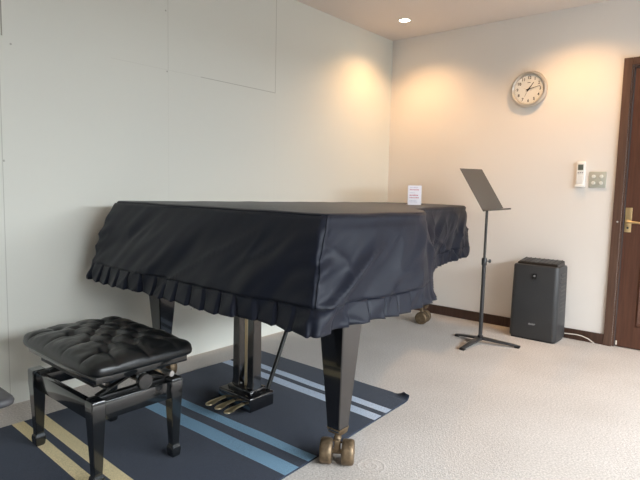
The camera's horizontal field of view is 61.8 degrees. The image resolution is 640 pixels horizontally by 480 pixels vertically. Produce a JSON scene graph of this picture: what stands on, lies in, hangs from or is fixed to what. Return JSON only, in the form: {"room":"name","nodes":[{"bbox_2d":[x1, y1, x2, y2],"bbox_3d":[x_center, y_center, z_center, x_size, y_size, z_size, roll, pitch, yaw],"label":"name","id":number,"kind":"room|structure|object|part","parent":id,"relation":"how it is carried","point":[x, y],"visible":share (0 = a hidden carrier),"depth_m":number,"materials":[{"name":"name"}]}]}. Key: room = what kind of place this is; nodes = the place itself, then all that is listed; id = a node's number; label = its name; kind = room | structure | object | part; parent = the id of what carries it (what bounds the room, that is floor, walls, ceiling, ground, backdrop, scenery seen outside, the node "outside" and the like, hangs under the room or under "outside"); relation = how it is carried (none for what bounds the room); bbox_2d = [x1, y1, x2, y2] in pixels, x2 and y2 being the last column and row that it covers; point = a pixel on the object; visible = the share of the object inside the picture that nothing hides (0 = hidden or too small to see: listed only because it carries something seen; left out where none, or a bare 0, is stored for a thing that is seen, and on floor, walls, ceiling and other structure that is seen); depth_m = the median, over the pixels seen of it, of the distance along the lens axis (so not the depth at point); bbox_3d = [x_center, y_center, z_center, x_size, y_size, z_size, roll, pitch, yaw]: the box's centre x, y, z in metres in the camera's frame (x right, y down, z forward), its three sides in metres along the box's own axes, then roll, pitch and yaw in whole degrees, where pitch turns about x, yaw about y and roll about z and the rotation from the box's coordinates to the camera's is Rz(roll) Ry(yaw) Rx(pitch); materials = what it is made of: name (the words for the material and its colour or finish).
{"room":"music room","nodes":[
{"label":"music room","id":0,"kind":"room"},
{"bbox_2d":[0,0,392,403],"bbox_3d":[-1.446,-0.413,2.549,0.120,2.400,6.540,6,7,40],"label":"wall","id":1,"kind":"structure","parent":0,"point":[104,103],"depth_m":3.03,"materials":[{"name":"white paint"}]},
{"bbox_2d":[0,310,639,479],"bbox_3d":[0.445,1.030,1.065,5.140,0.100,6.540,6,7,40],"label":"floor","id":2,"kind":"structure","parent":0,"point":[566,409],"depth_m":2.70,"materials":[{"name":"carpet"}]},
{"bbox_2d":[0,351,408,479],"bbox_3d":[-0.800,0.842,2.026,1.236,0.030,2.763,6,7,40],"label":"rug","id":3,"kind":"object","parent":2,"relation":"on","point":[276,440],"visible":0.66,"depth_m":2.28,"materials":[{"name":"blue carpet"}]},
{"bbox_2d":[0,387,13,408],"bbox_3d":[-1.184,0.470,1.479,0.450,0.841,0.480,6,7,40],"label":"chair","id":4,"kind":"object","parent":3,"relation":"on","point":[6,399],"visible":1,"depth_m":1.51,"materials":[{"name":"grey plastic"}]},
{"bbox_2d":[23,316,191,479],"bbox_3d":[-0.840,0.593,2.127,0.644,0.485,0.426,6,7,40],"label":"piano bench","id":5,"kind":"object","parent":3,"relation":"on","point":[111,350],"visible":1,"depth_m":1.98,"materials":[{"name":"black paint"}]},
{"bbox_3d":[-1.133,0.669,2.145,0.051,0.317,0.051,6,7,40],"label":"leg","id":6,"kind":"part","parent":5,"relation":"part of","materials":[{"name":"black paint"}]},
{"bbox_3d":[-0.773,0.707,1.845,0.051,0.317,0.051,6,7,40],"label":"leg","id":7,"kind":"part","parent":5,"relation":"part of","materials":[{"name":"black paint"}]},
{"bbox_2d":[23,316,191,377],"bbox_3d":[-0.846,0.390,2.117,0.615,0.079,0.426,6,7,40],"label":"cushion","id":8,"kind":"object","parent":5,"relation":"on","point":[111,346],"depth_m":1.99,"materials":[{"name":"black leather"}]},
{"bbox_3d":[-0.931,0.651,2.385,0.051,0.317,0.051,6,7,40],"label":"leg","id":9,"kind":"part","parent":5,"relation":"part of","materials":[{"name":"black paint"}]},
{"bbox_3d":[-0.633,0.498,1.901,0.055,0.058,0.058,6,7,40],"label":"height knob","id":10,"kind":"part","parent":5,"relation":"part of","materials":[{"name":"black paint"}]},
{"bbox_3d":[-0.571,0.688,2.084,0.051,0.317,0.051,6,7,40],"label":"leg","id":11,"kind":"part","parent":5,"relation":"part of","materials":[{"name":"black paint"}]},
{"bbox_2d":[149,295,430,465],"bbox_3d":[0.286,0.291,3.294,1.469,0.935,2.653,6,7,40],"label":"grand piano","id":12,"kind":"object","parent":2,"relation":"on","point":[246,392],"visible":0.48,"depth_m":2.45,"materials":[{"name":"black paint"}]},
{"bbox_3d":[-0.867,0.376,2.941,0.170,0.500,0.170,6,7,40],"label":"leg","id":13,"kind":"part","parent":12,"relation":"part of","materials":[{"name":"black paint"}]},
{"bbox_3d":[-0.384,0.432,2.570,0.056,0.518,0.068,6,7,40],"label":"post","id":14,"kind":"part","parent":12,"relation":"part of","materials":[{"name":"black paint"}]},
{"bbox_3d":[-0.354,0.436,2.538,0.006,0.518,0.006,6,7,40],"label":"pedal rod","id":15,"kind":"part","parent":12,"relation":"part of","materials":[{"name":"gold metal"}]},
{"bbox_3d":[-0.346,0.437,2.532,0.006,0.518,0.006,6,7,40],"label":"pedal rod","id":16,"kind":"part","parent":12,"relation":"part of","materials":[{"name":"gold metal"}]},
{"bbox_3d":[-0.306,0.441,2.505,0.056,0.518,0.068,6,7,40],"label":"post","id":17,"kind":"part","parent":12,"relation":"part of","materials":[{"name":"black paint"}]},
{"bbox_3d":[-0.162,0.438,2.659,0.021,0.544,0.298,5,7,36],"label":"brace rod","id":18,"kind":"part","parent":12,"relation":"part of","materials":[{"name":"black metal"}]},
{"bbox_2d":[86,201,469,338],"bbox_3d":[0.299,-0.018,3.209,1.557,0.401,2.845,6,7,40],"label":"cover","id":19,"kind":"object","parent":12,"relation":"on","point":[306,269],"visible":0.99,"depth_m":2.04,"materials":[{"name":"black fabric"}]},
{"bbox_3d":[0.337,-0.208,3.249,1.401,0.029,2.644,6,7,40],"label":"panel","id":20,"kind":"part","parent":19,"relation":"part of","materials":[{"name":"black fabric"}]},
{"bbox_2d":[406,185,421,204],"bbox_3d":[0.615,-0.293,3.493,0.088,0.126,0.042,1,6,0],"label":"table sign","id":21,"kind":"object","parent":19,"relation":"on","point":[414,192],"visible":1,"depth_m":3.47,"materials":[{"name":"white paper"}]},
{"bbox_3d":[0.075,0.484,2.050,0.170,0.500,0.170,6,7,40],"label":"leg","id":22,"kind":"part","parent":12,"relation":"part of","materials":[{"name":"black paint"}]},
{"bbox_2d":[455,168,519,350],"bbox_3d":[1.175,0.118,3.736,0.470,1.236,0.545,6,7,40],"label":"music stand","id":23,"kind":"object","parent":2,"relation":"on","point":[476,179],"visible":1,"depth_m":3.74,"materials":[{"name":"black painted metal"}]},
{"bbox_3d":[1.076,0.696,3.886,0.050,0.039,0.204,-2,7,-34],"label":"leg","id":24,"kind":"part","parent":23,"relation":"part of","materials":[{"name":"grey metal"}]},
{"bbox_3d":[1.048,0.713,3.704,0.050,0.039,0.243,7,8,44],"label":"leg","id":25,"kind":"part","parent":23,"relation":"part of","materials":[{"name":"grey metal"}]},
{"bbox_3d":[1.258,0.714,3.744,0.247,0.039,0.050,4,6,23],"label":"leg","id":26,"kind":"part","parent":23,"relation":"part of","materials":[{"name":"grey metal"}]},
{"bbox_2d":[509,257,566,343],"bbox_3d":[1.617,0.434,3.960,0.338,0.586,0.228,6,7,40],"label":"air purifier","id":27,"kind":"object","parent":2,"relation":"on","point":[538,304],"visible":1,"depth_m":3.87,"materials":[{"name":"black plastic"}]},
{"bbox_2d":[518,257,564,266],"bbox_3d":[1.632,0.163,3.945,0.291,0.036,0.166,6,7,40],"label":"vent","id":28,"kind":"object","parent":27,"relation":"attached to","point":[535,261],"depth_m":3.91,"materials":[{"name":"grey plastic"}]},
{"bbox_2d":[559,273,566,312],"bbox_3d":[1.751,0.440,3.863,0.004,0.398,0.120,6,7,40],"label":"vent","id":29,"kind":"object","parent":27,"relation":"attached to","point":[563,276],"depth_m":3.86,"materials":[{"name":"black plastic"}]},
{"bbox_2d":[564,333,594,343],"bbox_3d":[1.887,0.714,3.887,0.208,0.053,0.011,5,7,36],"label":"power cord","id":30,"kind":"object","parent":2,"relation":"on","point":[564,333],"visible":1,"depth_m":3.88,"materials":[{"name":"beige plastic"}]},
{"bbox_2d":[296,0,610,40],"bbox_3d":[0.503,-1.457,0.825,5.140,0.100,6.540,6,7,40],"label":"ceiling","id":31,"kind":"structure","parent":0,"point":[379,17],"depth_m":3.99,"materials":[{"name":"white paint"}]},
{"bbox_2d":[397,18,411,22],"bbox_3d":[0.665,-1.726,4.199,0.112,0.007,0.112,6,7,40],"label":"recessed light","id":32,"kind":"object","parent":31,"relation":"in","point":[401,20],"visible":1,"depth_m":4.21,"materials":[{"name":"white"}]},
{"bbox_2d":[387,0,639,345],"bbox_3d":[2.586,-0.397,3.355,5.020,2.400,0.120,6,7,40],"label":"wall","id":33,"kind":"structure","parent":0,"point":[453,108],"depth_m":4.13,"materials":[{"name":"white paint"}]},
{"bbox_2d":[414,304,603,344],"bbox_3d":[1.313,0.637,4.423,1.872,0.077,0.012,6,7,40],"label":"baseboard","id":34,"kind":"structure","parent":33,"relation":"attached to","point":[597,338],"depth_m":4.34,"materials":[{"name":"brown wood"}]},
{"bbox_2d":[511,71,547,107],"bbox_3d":[1.579,-1.140,4.040,0.272,0.272,0.041,6,7,40],"label":"wall clock","id":35,"kind":"object","parent":33,"relation":"attached to","point":[529,88],"visible":1,"depth_m":4.03,"materials":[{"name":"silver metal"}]},
{"bbox_2d":[575,162,585,187],"bbox_3d":[1.878,-0.471,3.850,0.064,0.184,0.028,6,7,40],"label":"remote control","id":36,"kind":"object","parent":33,"relation":"attached to","point":[581,172],"visible":1,"depth_m":3.84,"materials":[{"name":"white plastic"}]},
{"bbox_2d":[588,172,606,187],"bbox_3d":[1.966,-0.427,3.788,0.112,0.114,0.015,6,7,40],"label":"switch plate","id":37,"kind":"object","parent":33,"relation":"attached to","point":[596,179],"visible":1,"depth_m":3.79,"materials":[{"name":"grey plastic"}]},
{"bbox_2d":[603,56,639,345],"bbox_3d":[2.441,-0.208,3.477,0.928,1.995,0.144,6,7,40],"label":"trim","id":38,"kind":"structure","parent":33,"relation":"attached to","point":[630,64],"depth_m":3.70,"materials":[{"name":"brown wood"}]},
{"bbox_2d":[614,67,639,349],"bbox_3d":[2.407,-0.176,3.442,0.788,1.923,0.094,6,7,40],"label":"door","id":39,"kind":"structure","parent":33,"relation":"in","point":[627,334],"depth_m":3.69,"materials":[{"name":"brown wood"}]},
{"bbox_3d":[2.130,-0.138,3.691,0.042,0.170,0.008,6,7,40],"label":"handle plate","id":40,"kind":"part","parent":39,"relation":"part of","materials":[{"name":"gold metal"}]},
{"bbox_3d":[2.149,-0.118,3.638,0.138,0.038,0.053,6,7,40],"label":"handle","id":41,"kind":"part","parent":39,"relation":"part of","materials":[{"name":"gold metal"}]}
]}

